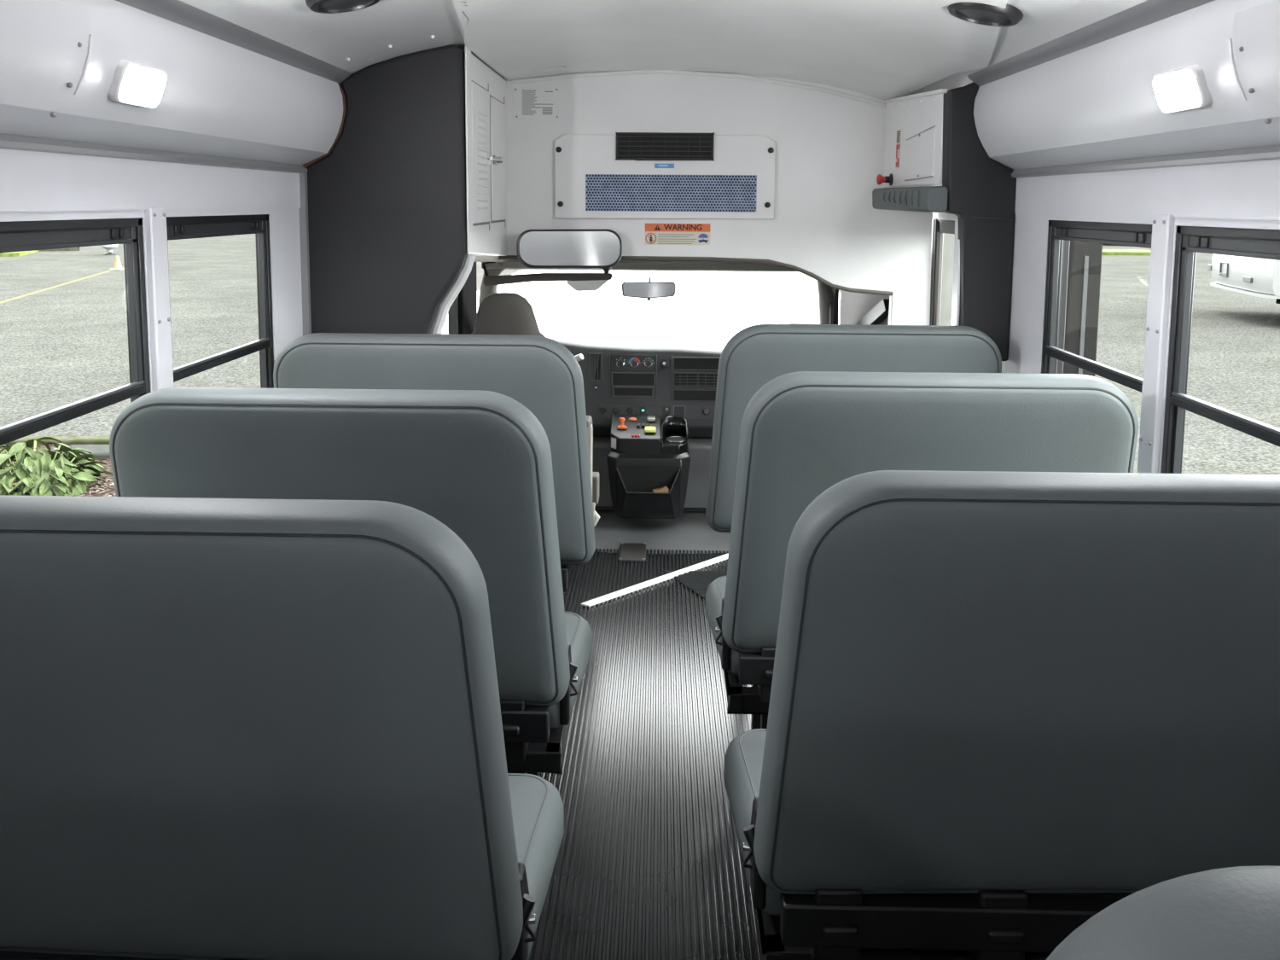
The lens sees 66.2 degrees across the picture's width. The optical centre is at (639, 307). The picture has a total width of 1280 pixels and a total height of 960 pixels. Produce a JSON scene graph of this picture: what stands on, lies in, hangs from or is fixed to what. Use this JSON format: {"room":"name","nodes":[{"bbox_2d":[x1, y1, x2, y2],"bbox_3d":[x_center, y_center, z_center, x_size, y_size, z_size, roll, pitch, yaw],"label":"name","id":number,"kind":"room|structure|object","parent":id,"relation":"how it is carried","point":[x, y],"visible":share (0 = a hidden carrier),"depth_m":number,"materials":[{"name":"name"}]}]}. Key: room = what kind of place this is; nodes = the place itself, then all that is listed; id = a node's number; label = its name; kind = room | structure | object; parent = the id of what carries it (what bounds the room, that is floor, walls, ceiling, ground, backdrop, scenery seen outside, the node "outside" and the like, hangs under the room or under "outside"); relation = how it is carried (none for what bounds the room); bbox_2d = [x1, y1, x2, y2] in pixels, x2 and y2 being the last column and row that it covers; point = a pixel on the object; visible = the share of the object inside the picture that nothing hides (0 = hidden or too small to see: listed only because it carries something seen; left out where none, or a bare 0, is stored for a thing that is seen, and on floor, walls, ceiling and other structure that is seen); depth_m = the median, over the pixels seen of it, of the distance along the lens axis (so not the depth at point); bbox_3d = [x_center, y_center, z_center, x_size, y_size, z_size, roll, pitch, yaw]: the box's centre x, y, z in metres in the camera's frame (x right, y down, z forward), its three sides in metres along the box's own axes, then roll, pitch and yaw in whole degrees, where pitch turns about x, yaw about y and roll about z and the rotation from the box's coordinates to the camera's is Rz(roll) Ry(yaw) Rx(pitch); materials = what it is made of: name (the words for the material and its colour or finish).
{"room":"vehicle interior","nodes":[
{"label":"vehicle interior","id":0,"kind":"room"},
{"bbox_2d":[0,148,302,392],"bbox_3d":[-1.080,0.383,1.246,0.038,1.860,5.650,1,6,1],"label":"wall","id":1,"kind":"structure","parent":0,"point":[35,186],"depth_m":2.12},
{"bbox_2d":[0,0,92,117],"bbox_3d":[-0.972,-0.236,0.018,0.061,0.186,3.244,1,6,1],"label":"overhead panel","id":2,"kind":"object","parent":1,"relation":"attached to","point":[45,45],"depth_m":1.52,"materials":[{"name":"paint"}]},
{"bbox_2d":[0,217,150,445],"bbox_3d":[-1.071,0.187,1.801,0.034,0.696,0.599,1,6,1],"label":"window","id":3,"kind":"structure","parent":1,"relation":"in","point":[41,235],"depth_m":1.91,"materials":[{"name":"grey"}]},
{"bbox_2d":[108,59,166,108],"bbox_3d":[-0.921,-0.408,1.797,0.046,0.076,0.150,1,6,1],"label":"dome light","id":4,"kind":"object","parent":1,"relation":"attached to","point":[133,84],"visible":1,"depth_m":1.77,"materials":[{"name":"white plastic"}]},
{"bbox_2d":[0,133,307,173],"bbox_3d":[-1.062,-0.171,0.665,0.025,0.025,4.612,1,6,1],"label":"trim","id":5,"kind":"structure","parent":1,"relation":"attached to","point":[7,142],"depth_m":1.97,"materials":[{"name":"grey"}]},
{"bbox_2d":[144,207,173,391],"bbox_3d":[-1.036,0.151,2.135,0.020,0.734,0.066,1,6,1],"label":"trim","id":6,"kind":"structure","parent":1,"relation":"attached to","point":[155,218],"depth_m":2.10,"materials":[{"name":"grey"}]},
{"bbox_2d":[0,0,343,165],"bbox_3d":[-1.006,-0.316,0.648,0.146,0.282,4.612,1,6,1],"label":"overhead panel","id":7,"kind":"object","parent":1,"relation":"attached to","point":[220,98],"depth_m":2.03,"materials":[{"name":"paint"}]},
{"bbox_2d":[166,214,273,388],"bbox_3d":[-1.056,0.117,2.467,0.034,0.696,0.599,1,6,1],"label":"window","id":8,"kind":"structure","parent":1,"relation":"in","point":[177,228],"depth_m":2.60,"materials":[{"name":"grey"}]},
{"bbox_2d":[115,0,351,83],"bbox_3d":[-0.933,-0.440,0.633,0.050,0.036,4.612,1,6,1],"label":"trim","id":9,"kind":"structure","parent":1,"relation":"attached to","point":[177,11],"depth_m":2.16,"materials":[{"name":"grey"}]},
{"bbox_2d":[299,44,467,335],"bbox_3d":[-0.778,-0.141,3.003,0.494,1.295,0.092,1,6,1],"label":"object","id":10,"kind":"object","parent":1,"relation":"attached to","point":[383,212],"visible":0.73,"depth_m":2.96,"materials":[{"name":"plastic"}]},
{"bbox_2d":[430,254,475,334],"bbox_3d":[-0.604,0.164,3.101,0.182,0.671,0.041,1,6,9],"label":"trim","id":11,"kind":"structure","parent":1,"relation":"attached to","point":[442,312],"depth_m":3.07,"materials":[{"name":"white plastic"}]},
{"bbox_2d":[463,46,507,255],"bbox_3d":[-0.743,-0.493,3.376,0.516,0.673,0.815,1,6,1],"label":"upper cabinet","id":12,"kind":"object","parent":1,"relation":"attached to","point":[485,90],"visible":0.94,"depth_m":3.28,"materials":[{"name":"white plastic"}]},
{"bbox_2d":[179,0,1147,96],"bbox_3d":[0.012,-0.599,1.048,2.200,0.290,5.510,1,6,1],"label":"ceiling","id":13,"kind":"structure","parent":0,"point":[363,36],"depth_m":2.38,"materials":[{"name":"paint"}]},
{"bbox_2d":[305,0,379,13],"bbox_3d":[-0.651,-0.685,2.154,0.168,0.069,0.166,1,6,1],"label":"ceiling speaker","id":14,"kind":"object","parent":13,"relation":"attached to","point":[318,6],"visible":1,"depth_m":2.17,"materials":[{"name":"black plastic"}]},
{"bbox_2d":[318,0,371,9],"bbox_3d":[-0.648,-0.675,2.155,0.123,0.034,0.126,1,6,1],"label":"grille","id":15,"kind":"object","parent":14,"relation":"attached to","point":[322,4],"depth_m":2.17,"materials":[{"name":"grey"}]},
{"bbox_2d":[532,65,566,70],"bbox_3d":[-0.334,-0.867,3.536,0.150,0.028,0.070,1,6,1],"label":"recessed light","id":16,"kind":"object","parent":13,"relation":"in","point":[549,68],"visible":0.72,"depth_m":3.52,"materials":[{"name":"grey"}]},
{"bbox_2d":[882,88,947,187],"bbox_3d":[0.952,-0.576,3.333,0.095,0.330,0.810,1,6,1],"label":"upper cabinet","id":17,"kind":"object","parent":13,"relation":"attached to","point":[919,117],"visible":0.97,"depth_m":3.27,"materials":[{"name":"white plastic"}]},
{"bbox_2d":[876,173,893,185],"bbox_3d":[0.899,-0.470,3.612,0.054,0.044,0.044,1,6,1],"label":"emergency release","id":18,"kind":"object","parent":17,"relation":"attached to","point":[880,179],"visible":1,"depth_m":3.60,"materials":[{"name":"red plastic"}]},
{"bbox_2d":[896,129,901,168],"bbox_3d":[0.924,-0.565,3.513,0.002,0.135,0.055,1,6,1],"label":"decal","id":19,"kind":"object","parent":17,"relation":"attached to","point":[898,132],"visible":1,"depth_m":3.51,"materials":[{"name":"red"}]},
{"bbox_2d":[872,186,948,212],"bbox_3d":[0.889,-0.364,3.295,0.072,0.085,0.763,1,6,1],"label":"pad","id":20,"kind":"object","parent":17,"relation":"attached to","point":[927,199],"visible":1,"depth_m":3.07,"materials":[{"name":"grey plastic"}]},
{"bbox_2d":[947,2,1023,26],"bbox_3d":[0.773,-0.669,2.196,0.168,0.071,0.166,1,6,1],"label":"ceiling speaker","id":21,"kind":"object","parent":13,"relation":"attached to","point":[977,13],"visible":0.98,"depth_m":2.17,"materials":[{"name":"black plastic"}]},
{"bbox_2d":[956,9,1010,23],"bbox_3d":[0.771,-0.659,2.197,0.123,0.036,0.126,1,6,1],"label":"grille","id":22,"kind":"object","parent":21,"relation":"attached to","point":[970,15],"depth_m":2.19,"materials":[{"name":"grey"}]},
{"bbox_2d":[967,0,1215,86],"bbox_3d":[0.936,-0.423,0.595,0.050,0.036,4.612,1,6,1],"label":"trim","id":23,"kind":"structure","parent":13,"relation":"attached to","point":[1149,12],"depth_m":2.09,"materials":[{"name":"grey"}]},
{"bbox_2d":[498,70,932,325],"bbox_3d":[0.290,0.056,3.843,1.692,1.980,0.058,1,6,1],"label":"wall","id":24,"kind":"structure","parent":0,"point":[825,227],"depth_m":3.76,"materials":[{"name":"white plastic"}]},
{"bbox_2d":[513,87,558,119],"bbox_3d":[-0.397,-0.778,3.745,0.173,0.118,0.007,1,6,1],"label":"plate","id":25,"kind":"object","parent":24,"relation":"attached to","point":[529,103],"visible":1,"depth_m":3.75,"materials":[{"name":"white plastic"}]},
{"bbox_2d":[536,91,553,114],"bbox_3d":[-0.390,-0.781,3.745,0.120,0.092,0.001,1,6,1],"label":"print","id":26,"kind":"object","parent":25,"relation":"attached to","point":[544,99],"depth_m":3.74,"materials":[{"name":"grey"}]},
{"bbox_2d":[482,261,612,290],"bbox_3d":[-0.415,-0.141,4.414,0.587,0.131,0.100,1,6,1],"label":"sun visor","id":27,"kind":"object","parent":24,"relation":"attached to","point":[578,282],"visible":0.98,"depth_m":4.37,"materials":[{"name":"grey"}]},
{"bbox_2d":[516,229,622,273],"bbox_3d":[-0.272,-0.214,3.732,0.394,0.168,0.157,-1,6,-9],"label":"mirror","id":28,"kind":"object","parent":24,"relation":"attached to","point":[535,248],"visible":1,"depth_m":3.66,"materials":[{"name":"grey mirror"}]},
{"bbox_2d":[473,256,770,264],"bbox_3d":[0.074,-0.229,4.173,2.000,0.045,0.650,1,6,1],"label":"trim","id":29,"kind":"structure","parent":24,"relation":"attached to","point":[478,258],"depth_m":3.85,"materials":[{"name":"grey"}]},
{"bbox_2d":[554,131,775,219],"bbox_3d":[0.095,-0.501,3.750,0.842,0.330,0.034,1,6,1],"label":"panel","id":30,"kind":"object","parent":24,"relation":"attached to","point":[712,177],"visible":1,"depth_m":3.74,"materials":[{"name":"white plastic"}]},
{"bbox_2d":[615,131,714,161],"bbox_3d":[0.094,-0.611,3.729,0.376,0.108,0.012,1,6,1],"label":"outlet","id":31,"kind":"object","parent":30,"relation":"attached to","point":[629,146],"depth_m":3.73,"materials":[{"name":"black"}]},
{"bbox_2d":[585,174,756,212],"bbox_3d":[0.118,-0.436,3.751,0.654,0.140,0.002,1,6,1],"label":"return air grille","id":32,"kind":"object","parent":30,"relation":"attached to","point":[604,193],"depth_m":3.75,"materials":[{"name":"blue"}]},
{"bbox_2d":[644,223,710,244],"bbox_3d":[0.145,-0.282,3.788,0.253,0.082,0.003,1,6,1],"label":"warning sticker","id":33,"kind":"object","parent":24,"relation":"attached to","point":[655,234],"visible":1,"depth_m":3.79,"materials":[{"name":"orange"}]},
{"bbox_2d":[657,234,696,244],"bbox_3d":[0.143,-0.263,3.789,0.146,0.036,0.001,1,6,1],"label":"print","id":34,"kind":"object","parent":33,"relation":"attached to","point":[662,239],"depth_m":3.79,"materials":[{"name":"grey"}]},
{"bbox_2d":[511,69,886,107],"bbox_3d":[0.226,-0.831,3.725,1.433,0.143,0.016,1,6,1],"label":"trim","id":35,"kind":"structure","parent":24,"relation":"attached to","point":[635,72],"depth_m":3.71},
{"bbox_2d":[451,0,1007,99],"bbox_3d":[0.211,-0.724,2.685,1.472,0.128,2.100,1,6,1],"label":"ceiling panel","id":36,"kind":"object","parent":24,"relation":"attached to","point":[882,49],"depth_m":2.81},
{"bbox_2d":[839,290,889,325],"bbox_3d":[1.051,0.352,4.516,0.050,1.260,1.250,1,6,1],"label":"wall","id":37,"kind":"structure","parent":0,"point":[853,306],"depth_m":4.68,"materials":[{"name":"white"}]},
{"bbox_2d":[481,261,798,272],"bbox_3d":[0.080,-0.204,4.483,1.600,0.080,0.080,1,6,1],"label":"trim","id":38,"kind":"structure","parent":37,"relation":"attached to","point":[506,265],"depth_m":4.45,"materials":[{"name":"grey"}]},
{"bbox_2d":[855,299,889,325],"bbox_3d":[1.006,0.070,4.280,0.035,0.270,0.700,1,6,1],"label":"trim","id":39,"kind":"structure","parent":37,"relation":"attached to","point":[876,315],"depth_m":4.10,"materials":[{"name":"black plastic"}]},
{"bbox_2d":[1005,159,1279,473],"bbox_3d":[1.082,0.586,0.713,0.038,1.600,4.640,1,6,1],"label":"wall","id":40,"kind":"structure","parent":0,"point":[1238,194],"depth_m":2.25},
{"bbox_2d":[929,218,954,325],"bbox_3d":[1.135,0.368,3.484,0.022,1.353,0.805,1,6,1],"label":"door","id":41,"kind":"structure","parent":40,"relation":"in","point":[939,226],"depth_m":3.77,"materials":[{"name":"grey"}]},
{"bbox_2d":[930,106,1005,372],"bbox_3d":[1.160,0.152,3.567,0.060,1.860,1.130,1,6,1],"label":"trim","id":42,"kind":"structure","parent":40,"relation":"attached to","point":[944,216],"depth_m":3.65,"materials":[{"name":"white plastic"}]},
{"bbox_2d":[942,81,1016,360],"bbox_3d":[1.015,-0.254,2.973,0.211,0.832,0.111,1,6,1],"label":"barrier","id":43,"kind":"object","parent":40,"relation":"attached to","point":[981,189],"visible":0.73,"depth_m":2.93,"materials":[{"name":"plastic"}]},
{"bbox_2d":[1055,239,1102,376],"bbox_3d":[1.333,0.645,3.078,0.124,1.786,0.058,1,6,1],"label":"door leaf","id":44,"kind":"structure","parent":40,"relation":"in","point":[1081,262],"depth_m":2.98,"materials":[{"name":"grey metal"}]},
{"bbox_2d":[1041,220,1152,392],"bbox_3d":[1.125,0.137,2.422,0.034,0.696,0.599,1,6,1],"label":"window","id":45,"kind":"structure","parent":40,"relation":"in","point":[1122,234],"depth_m":2.53,"materials":[{"name":"grey"}]},
{"bbox_2d":[973,0,1279,169],"bbox_3d":[1.008,-0.298,0.606,0.146,0.282,4.612,1,6,1],"label":"overhead panel","id":46,"kind":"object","parent":40,"relation":"attached to","point":[1097,102],"depth_m":2.01,"materials":[{"name":"paint"}]},
{"bbox_2d":[1011,145,1279,178],"bbox_3d":[1.062,-0.151,0.621,0.025,0.025,4.612,1,6,1],"label":"trim","id":47,"kind":"structure","parent":40,"relation":"attached to","point":[1267,153],"depth_m":2.03,"materials":[{"name":"grey"}]},
{"bbox_2d":[1137,214,1175,473],"bbox_3d":[1.091,0.171,2.091,0.020,0.734,0.066,1,6,1],"label":"trim","id":48,"kind":"structure","parent":40,"relation":"attached to","point":[1163,224],"depth_m":2.07,"materials":[{"name":"grey"}]},
{"bbox_2d":[1152,64,1211,113],"bbox_3d":[0.972,-0.391,1.758,0.046,0.076,0.150,1,6,1],"label":"dome light","id":49,"kind":"object","parent":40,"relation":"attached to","point":[1184,89],"visible":1,"depth_m":1.73,"materials":[{"name":"white plastic"}]},
{"bbox_2d":[1161,225,1279,473],"bbox_3d":[1.111,0.207,1.756,0.034,0.696,0.599,1,6,1],"label":"window","id":50,"kind":"structure","parent":40,"relation":"in","point":[1261,243],"depth_m":1.99,"materials":[{"name":"grey"}]},
{"bbox_2d":[1228,0,1279,123],"bbox_3d":[0.946,-0.218,-0.021,0.061,0.186,3.244,1,6,1],"label":"trim","id":51,"kind":"structure","parent":40,"relation":"attached to","point":[1254,42],"depth_m":1.53,"materials":[{"name":"paint"}]},
{"bbox_3d":[0.012,1.300,1.873,2.320,0.080,6.750,1,6,1],"label":"floor","id":52,"kind":"structure","parent":0,"visible":0},
{"bbox_2d":[471,292,599,525],"bbox_3d":[-0.439,0.477,3.904,0.605,1.120,0.732,1,6,1],"label":"seat","id":53,"kind":"object","parent":52,"relation":"on","point":[498,313],"visible":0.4,"depth_m":3.56,"materials":[{"name":"grey fabric"}]},
{"bbox_2d":[618,542,645,562],"bbox_3d":[-0.030,1.018,4.082,0.110,0.013,0.200,1,6,1],"label":"floor hatch","id":54,"kind":"object","parent":52,"relation":"attached to","point":[628,551],"visible":1,"depth_m":4.07,"materials":[{"name":"grey metal"}]},
{"bbox_2d":[528,548,761,959],"bbox_3d":[0.000,1.310,1.361,0.957,0.006,5.530,1,6,1],"label":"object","id":55,"kind":"structure","parent":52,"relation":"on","point":[648,864],"depth_m":2.44,"materials":[{"name":"rubber"}]},
{"bbox_2d":[0,494,564,959],"bbox_3d":[-0.578,0.748,1.445,0.889,1.100,0.600,1,6,1],"label":"seat","id":56,"kind":"object","parent":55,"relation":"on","point":[231,729],"visible":1,"depth_m":1.17,"materials":[{"name":"leather"}]},
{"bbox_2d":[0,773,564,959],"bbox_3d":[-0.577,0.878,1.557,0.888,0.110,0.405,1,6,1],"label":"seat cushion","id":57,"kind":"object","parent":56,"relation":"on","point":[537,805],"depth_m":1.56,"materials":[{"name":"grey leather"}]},
{"bbox_2d":[109,387,592,776],"bbox_3d":[-0.563,0.675,2.129,0.889,1.100,0.600,1,6,1],"label":"seat","id":58,"kind":"object","parent":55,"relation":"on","point":[478,462],"visible":0.53,"depth_m":1.81,"materials":[{"name":"leather"}]},
{"bbox_2d":[549,611,592,729],"bbox_3d":[-0.562,0.805,2.241,0.888,0.110,0.405,1,6,1],"label":"seat cushion","id":59,"kind":"object","parent":58,"relation":"on","point":[578,631],"depth_m":2.21,"materials":[{"name":"grey leather"}]},
{"bbox_2d":[273,332,595,592],"bbox_3d":[-0.561,0.609,2.717,0.868,1.093,0.230,1,6,1],"label":"seat","id":60,"kind":"object","parent":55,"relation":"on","point":[539,373],"visible":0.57,"depth_m":2.57,"materials":[{"name":"leather"}]},
{"bbox_2d":[581,552,728,606],"bbox_3d":[0.095,1.046,3.793,0.802,0.006,0.033,-5,8,-42],"label":"standee line","id":61,"kind":"object","parent":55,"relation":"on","point":[671,575],"visible":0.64,"depth_m":3.75,"materials":[{"name":"paint"}]},
{"bbox_2d":[664,570,727,599],"bbox_3d":[0.382,1.058,3.704,0.580,0.004,0.318,1,6,1],"label":"mat","id":62,"kind":"object","parent":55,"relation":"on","point":[698,581],"visible":0.3,"depth_m":3.78,"materials":[{"name":"rubber"}]},
{"bbox_2d":[705,323,1001,532],"bbox_3d":[0.638,0.589,2.986,0.868,1.093,0.230,1,6,1],"label":"seat","id":63,"kind":"object","parent":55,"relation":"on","point":[756,355],"visible":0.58,"depth_m":2.84,"materials":[{"name":"leather"}]},
{"bbox_2d":[705,371,1138,733],"bbox_3d":[0.614,0.659,2.355,0.889,1.100,0.600,1,6,1],"label":"seat","id":64,"kind":"object","parent":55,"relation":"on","point":[803,433],"visible":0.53,"depth_m":2.04,"materials":[{"name":"leather"}]},
{"bbox_2d":[705,576,738,675],"bbox_3d":[0.615,0.790,2.467,0.888,0.110,0.405,1,6,1],"label":"seat cushion","id":65,"kind":"object","parent":64,"relation":"on","point":[715,592],"depth_m":2.44,"materials":[{"name":"grey leather"}]},
{"bbox_2d":[723,470,1279,959],"bbox_3d":[0.598,0.741,1.583,0.889,1.100,0.600,1,6,1],"label":"seat","id":66,"kind":"object","parent":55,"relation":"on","point":[1007,709],"visible":1,"depth_m":1.32,"materials":[{"name":"grey leather"}]},
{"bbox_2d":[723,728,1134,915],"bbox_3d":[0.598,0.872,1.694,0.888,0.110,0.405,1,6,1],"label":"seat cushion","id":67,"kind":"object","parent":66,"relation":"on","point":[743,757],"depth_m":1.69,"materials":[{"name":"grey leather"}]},
{"bbox_2d":[1046,865,1279,959],"bbox_3d":[0.608,0.825,0.795,0.889,1.100,0.600,1,6,1],"label":"seat","id":68,"kind":"object","parent":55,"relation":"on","point":[1230,913],"visible":1,"depth_m":0.51,"materials":[{"name":"grey leather"}]},
{"bbox_2d":[592,436,712,514],"bbox_3d":[0.077,0.772,4.756,1.216,0.360,0.502,1,6,1],"label":"engine cover","id":69,"kind":"object","parent":52,"relation":"on","point":[700,448],"visible":0.02,"depth_m":4.56,"materials":[{"name":"plastic"}]},
{"bbox_2d":[593,512,730,553],"bbox_3d":[0.067,0.977,4.362,1.900,0.031,0.590,1,6,1],"label":"floor mat","id":70,"kind":"object","parent":52,"relation":"on","point":[689,532],"visible":0.3,"depth_m":4.26,"materials":[{"name":"grey rubber"}]},
{"bbox_2d":[606,413,690,518],"bbox_3d":[0.039,0.704,4.346,0.364,0.421,0.307,1,6,1],"label":"console","id":71,"kind":"object","parent":70,"relation":"on","point":[645,455],"visible":1,"depth_m":4.25,"materials":[{"name":"black plastic"}]},
{"bbox_2d":[660,415,688,454],"bbox_3d":[0.152,0.568,4.365,0.128,0.131,0.226,1,6,1],"label":"cup holder","id":72,"kind":"object","parent":71,"relation":"on","point":[674,429],"depth_m":4.38,"materials":[{"name":"black"}]},
{"bbox_3d":[-0.922,0.326,4.631,0.060,1.260,1.100,1,6,1],"label":"wall","id":73,"kind":"structure","parent":0,"visible":0},
{"bbox_2d":[448,261,477,334],"bbox_3d":[-0.885,0.082,4.613,0.070,0.650,1.004,1,6,1],"label":"door","id":74,"kind":"structure","parent":73,"relation":"in","point":[462,314],"depth_m":4.76,"materials":[{"name":"black plastic"}]},
{"bbox_3d":[0.087,0.578,5.169,2.060,0.660,0.040,1,6,1],"label":"wall","id":75,"kind":"structure","parent":0,"visible":0},
{"bbox_2d":[478,261,504,305],"bbox_3d":[-0.734,0.022,4.796,0.119,0.587,0.662,-1,6,-15],"label":"trim","id":76,"kind":"structure","parent":75,"relation":"attached to","point":[485,291],"depth_m":4.59,"materials":[{"name":"grey"}]},
{"bbox_2d":[552,338,722,437],"bbox_3d":[0.081,0.355,4.779,1.860,0.444,0.670,1,6,1],"label":"dashboard","id":77,"kind":"object","parent":75,"relation":"attached to","point":[664,381],"visible":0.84,"depth_m":4.50,"materials":[{"name":"grey plastic"}]},
{"bbox_2d":[588,353,602,380],"bbox_3d":[-0.204,0.275,4.518,0.063,0.128,0.037,1,6,1],"label":"vent","id":78,"kind":"object","parent":77,"relation":"attached to","point":[595,359],"depth_m":4.52,"materials":[{"name":"grey plastic"}]},
{"bbox_2d":[659,358,669,368],"bbox_3d":[0.112,0.259,4.512,0.044,0.043,0.014,1,6,1],"label":"power socket","id":79,"kind":"object","parent":77,"relation":"attached to","point":[664,363],"depth_m":4.51,"materials":[{"name":"black plastic"}]},
{"bbox_2d":[673,405,685,417],"bbox_3d":[0.179,0.477,4.487,0.056,0.056,0.023,1,6,1],"label":"power outlet","id":80,"kind":"object","parent":77,"relation":"attached to","point":[679,410],"depth_m":4.48,"materials":[{"name":"black plastic"}]},
{"bbox_2d":[672,389,715,401],"bbox_3d":[0.265,0.405,4.494,0.230,0.056,0.021,1,6,1],"label":"tray","id":81,"kind":"object","parent":77,"relation":"on","point":[678,395],"depth_m":4.49,"materials":[{"name":"black"}]},
{"bbox_2d":[672,372,717,388],"bbox_3d":[0.269,0.335,4.501,0.238,0.072,0.026,1,6,1],"label":"vent","id":82,"kind":"object","parent":77,"relation":"attached to","point":[680,380],"depth_m":4.50,"materials":[{"name":"grey plastic"}]},
{"bbox_2d":[672,356,719,371],"bbox_3d":[0.270,0.261,4.510,0.239,0.064,0.022,1,6,1],"label":"tray","id":83,"kind":"object","parent":77,"relation":"on","point":[679,363],"depth_m":4.51,"materials":[{"name":"black"}]},
{"bbox_2d":[816,279,835,324],"bbox_3d":[0.902,0.037,4.762,0.119,0.587,0.662,2,6,17],"label":"trim","id":84,"kind":"structure","parent":75,"relation":"attached to","point":[826,293],"depth_m":4.60,"materials":[{"name":"grey"}]},
{"bbox_2d":[829,288,838,324],"bbox_3d":[0.915,0.147,4.643,0.054,0.840,0.042,1,6,1],"label":"trim","id":85,"kind":"structure","parent":75,"relation":"attached to","point":[834,306],"depth_m":4.61,"materials":[{"name":"black plastic"}]},
{"bbox_3d":[0.084,0.045,4.786,1.720,0.520,0.610,1,6,1],"label":"window","id":86,"kind":"structure","parent":75,"relation":"in","visible":0},
{"bbox_2d":[621,272,675,300],"bbox_3d":[0.037,-0.090,4.424,0.200,0.121,0.178,-5,8,-44],"label":"mirror","id":87,"kind":"object","parent":86,"relation":"attached to","point":[649,289],"visible":1,"depth_m":4.41,"materials":[{"name":"silver"}]},
{"bbox_2d":[622,282,674,297],"bbox_3d":[0.040,-0.077,4.410,0.233,0.068,0.012,0,6,-5],"label":"mirror glass","id":88,"kind":"object","parent":87,"relation":"attached to","point":[630,289],"depth_m":4.41,"materials":[{"name":"silver metal"}]},
{"label":"outside","id":89,"kind":"structure","parent":0,"visible":0},
{"bbox_2d":[780,281,819,324],"bbox_3d":[0.963,0.250,5.787,0.280,0.806,0.175,1,6,1],"label":"mirror","id":90,"kind":"object","parent":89,"point":[800,301],"visible":0.67,"depth_m":5.69,"materials":[{"name":"white mirror"}]},
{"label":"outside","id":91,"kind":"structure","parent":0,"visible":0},
{"bbox_2d":[0,232,1279,475],"bbox_3d":[1.698,-6.101,79.784,280.000,0.300,280.000,1,6,1],"label":"ground","id":92,"kind":"structure","parent":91,"point":[66,344],"depth_m":16.36,"materials":[{"name":"asphalt"}]},
{"bbox_2d":[4,435,110,444],"bbox_3d":[-6.347,1.201,8.674,7.024,0.090,0.180,0,6,-3],"label":"kerb","id":93,"kind":"object","parent":92,"relation":"on","point":[103,439],"depth_m":8.66,"materials":[{"name":"concrete"}]},
{"bbox_2d":[38,247,79,251],"bbox_3d":[-28.454,-2.421,40.133,9.712,0.340,1.317,-2,7,-22],"label":"kerb","id":94,"kind":"object","parent":92,"relation":"on","point":[68,248],"visible":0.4,"depth_m":41.66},
{"bbox_2d":[0,266,124,303],"bbox_3d":[-14.097,-0.291,22.605,0.120,0.006,20.146,-1,6,-16],"label":"road marking","id":95,"kind":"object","parent":92,"relation":"on","point":[44,289],"visible":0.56,"depth_m":24.42,"materials":[{"name":"yellow paint"}]},
{"bbox_2d":[100,244,118,255],"bbox_3d":[-21.087,-2.508,39.018,0.680,0.850,0.670,1,6,1],"label":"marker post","id":96,"kind":"object","parent":92,"relation":"on","point":[109,248],"visible":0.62,"depth_m":38.90,"materials":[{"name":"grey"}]},
{"bbox_2d":[1102,249,1151,255],"bbox_3d":[19.454,-2.542,45.325,9.332,0.150,2.485,0,6,-5],"label":"lawn","id":97,"kind":"structure","parent":92,"relation":"on","point":[1105,252],"depth_m":44.38,"materials":[{"name":"plant"}]},
{"bbox_2d":[1207,254,1279,304],"bbox_3d":[15.159,-1.269,18.621,7.037,3.200,3.300,2,6,13],"label":"coach","id":98,"kind":"object","parent":92,"relation":"on","point":[1254,276],"visible":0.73,"depth_m":18.76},
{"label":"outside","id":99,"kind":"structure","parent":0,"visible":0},
{"bbox_2d":[441,269,840,349],"bbox_3d":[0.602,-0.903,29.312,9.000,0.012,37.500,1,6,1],"label":"windshield","id":100,"kind":"object","parent":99,"point":[706,309],"visible":0.21,"depth_m":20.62,"materials":[{"name":"glass"}]},
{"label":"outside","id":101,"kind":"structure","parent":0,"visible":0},
{"bbox_2d":[0,444,116,496],"bbox_3d":[-6.193,1.446,6.574,7.400,0.050,4.500,1,6,1],"label":"bed","id":102,"kind":"object","parent":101,"point":[107,468],"depth_m":7.51,"materials":[{"name":"brown soil"}]},
{"bbox_2d":[0,436,112,496],"bbox_3d":[-4.598,1.221,7.322,1.189,0.491,1.137,1,6,1],"label":"leafy plant","id":103,"kind":"object","parent":102,"relation":"on","point":[53,471],"visible":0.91,"depth_m":7.19,"materials":[{"name":"green plant"}]},
{"bbox_2d":[7,452,116,496],"bbox_3d":[-4.676,1.343,7.333,3.239,0.026,2.147,1,6,1],"label":"chips","id":104,"kind":"object","parent":102,"relation":"on","point":[107,480],"visible":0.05,"depth_m":7.30,"materials":[{"name":"brown wood"}]},
{"bbox_2d":[29,444,110,459],"bbox_3d":[-4.601,1.231,8.323,1.039,0.070,0.364,-1,6,-12],"label":"edging stone","id":105,"kind":"object","parent":102,"relation":"on","point":[101,451],"visible":0.13,"depth_m":8.26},
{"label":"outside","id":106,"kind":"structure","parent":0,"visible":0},
{"bbox_2d":[0,250,38,256],"bbox_3d":[-29.440,-2.221,39.130,9.563,0.140,7.056,-2,6,-20],"label":"grass","id":107,"kind":"structure","parent":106,"point":[24,253],"depth_m":37.50,"materials":[{"name":"plant"}]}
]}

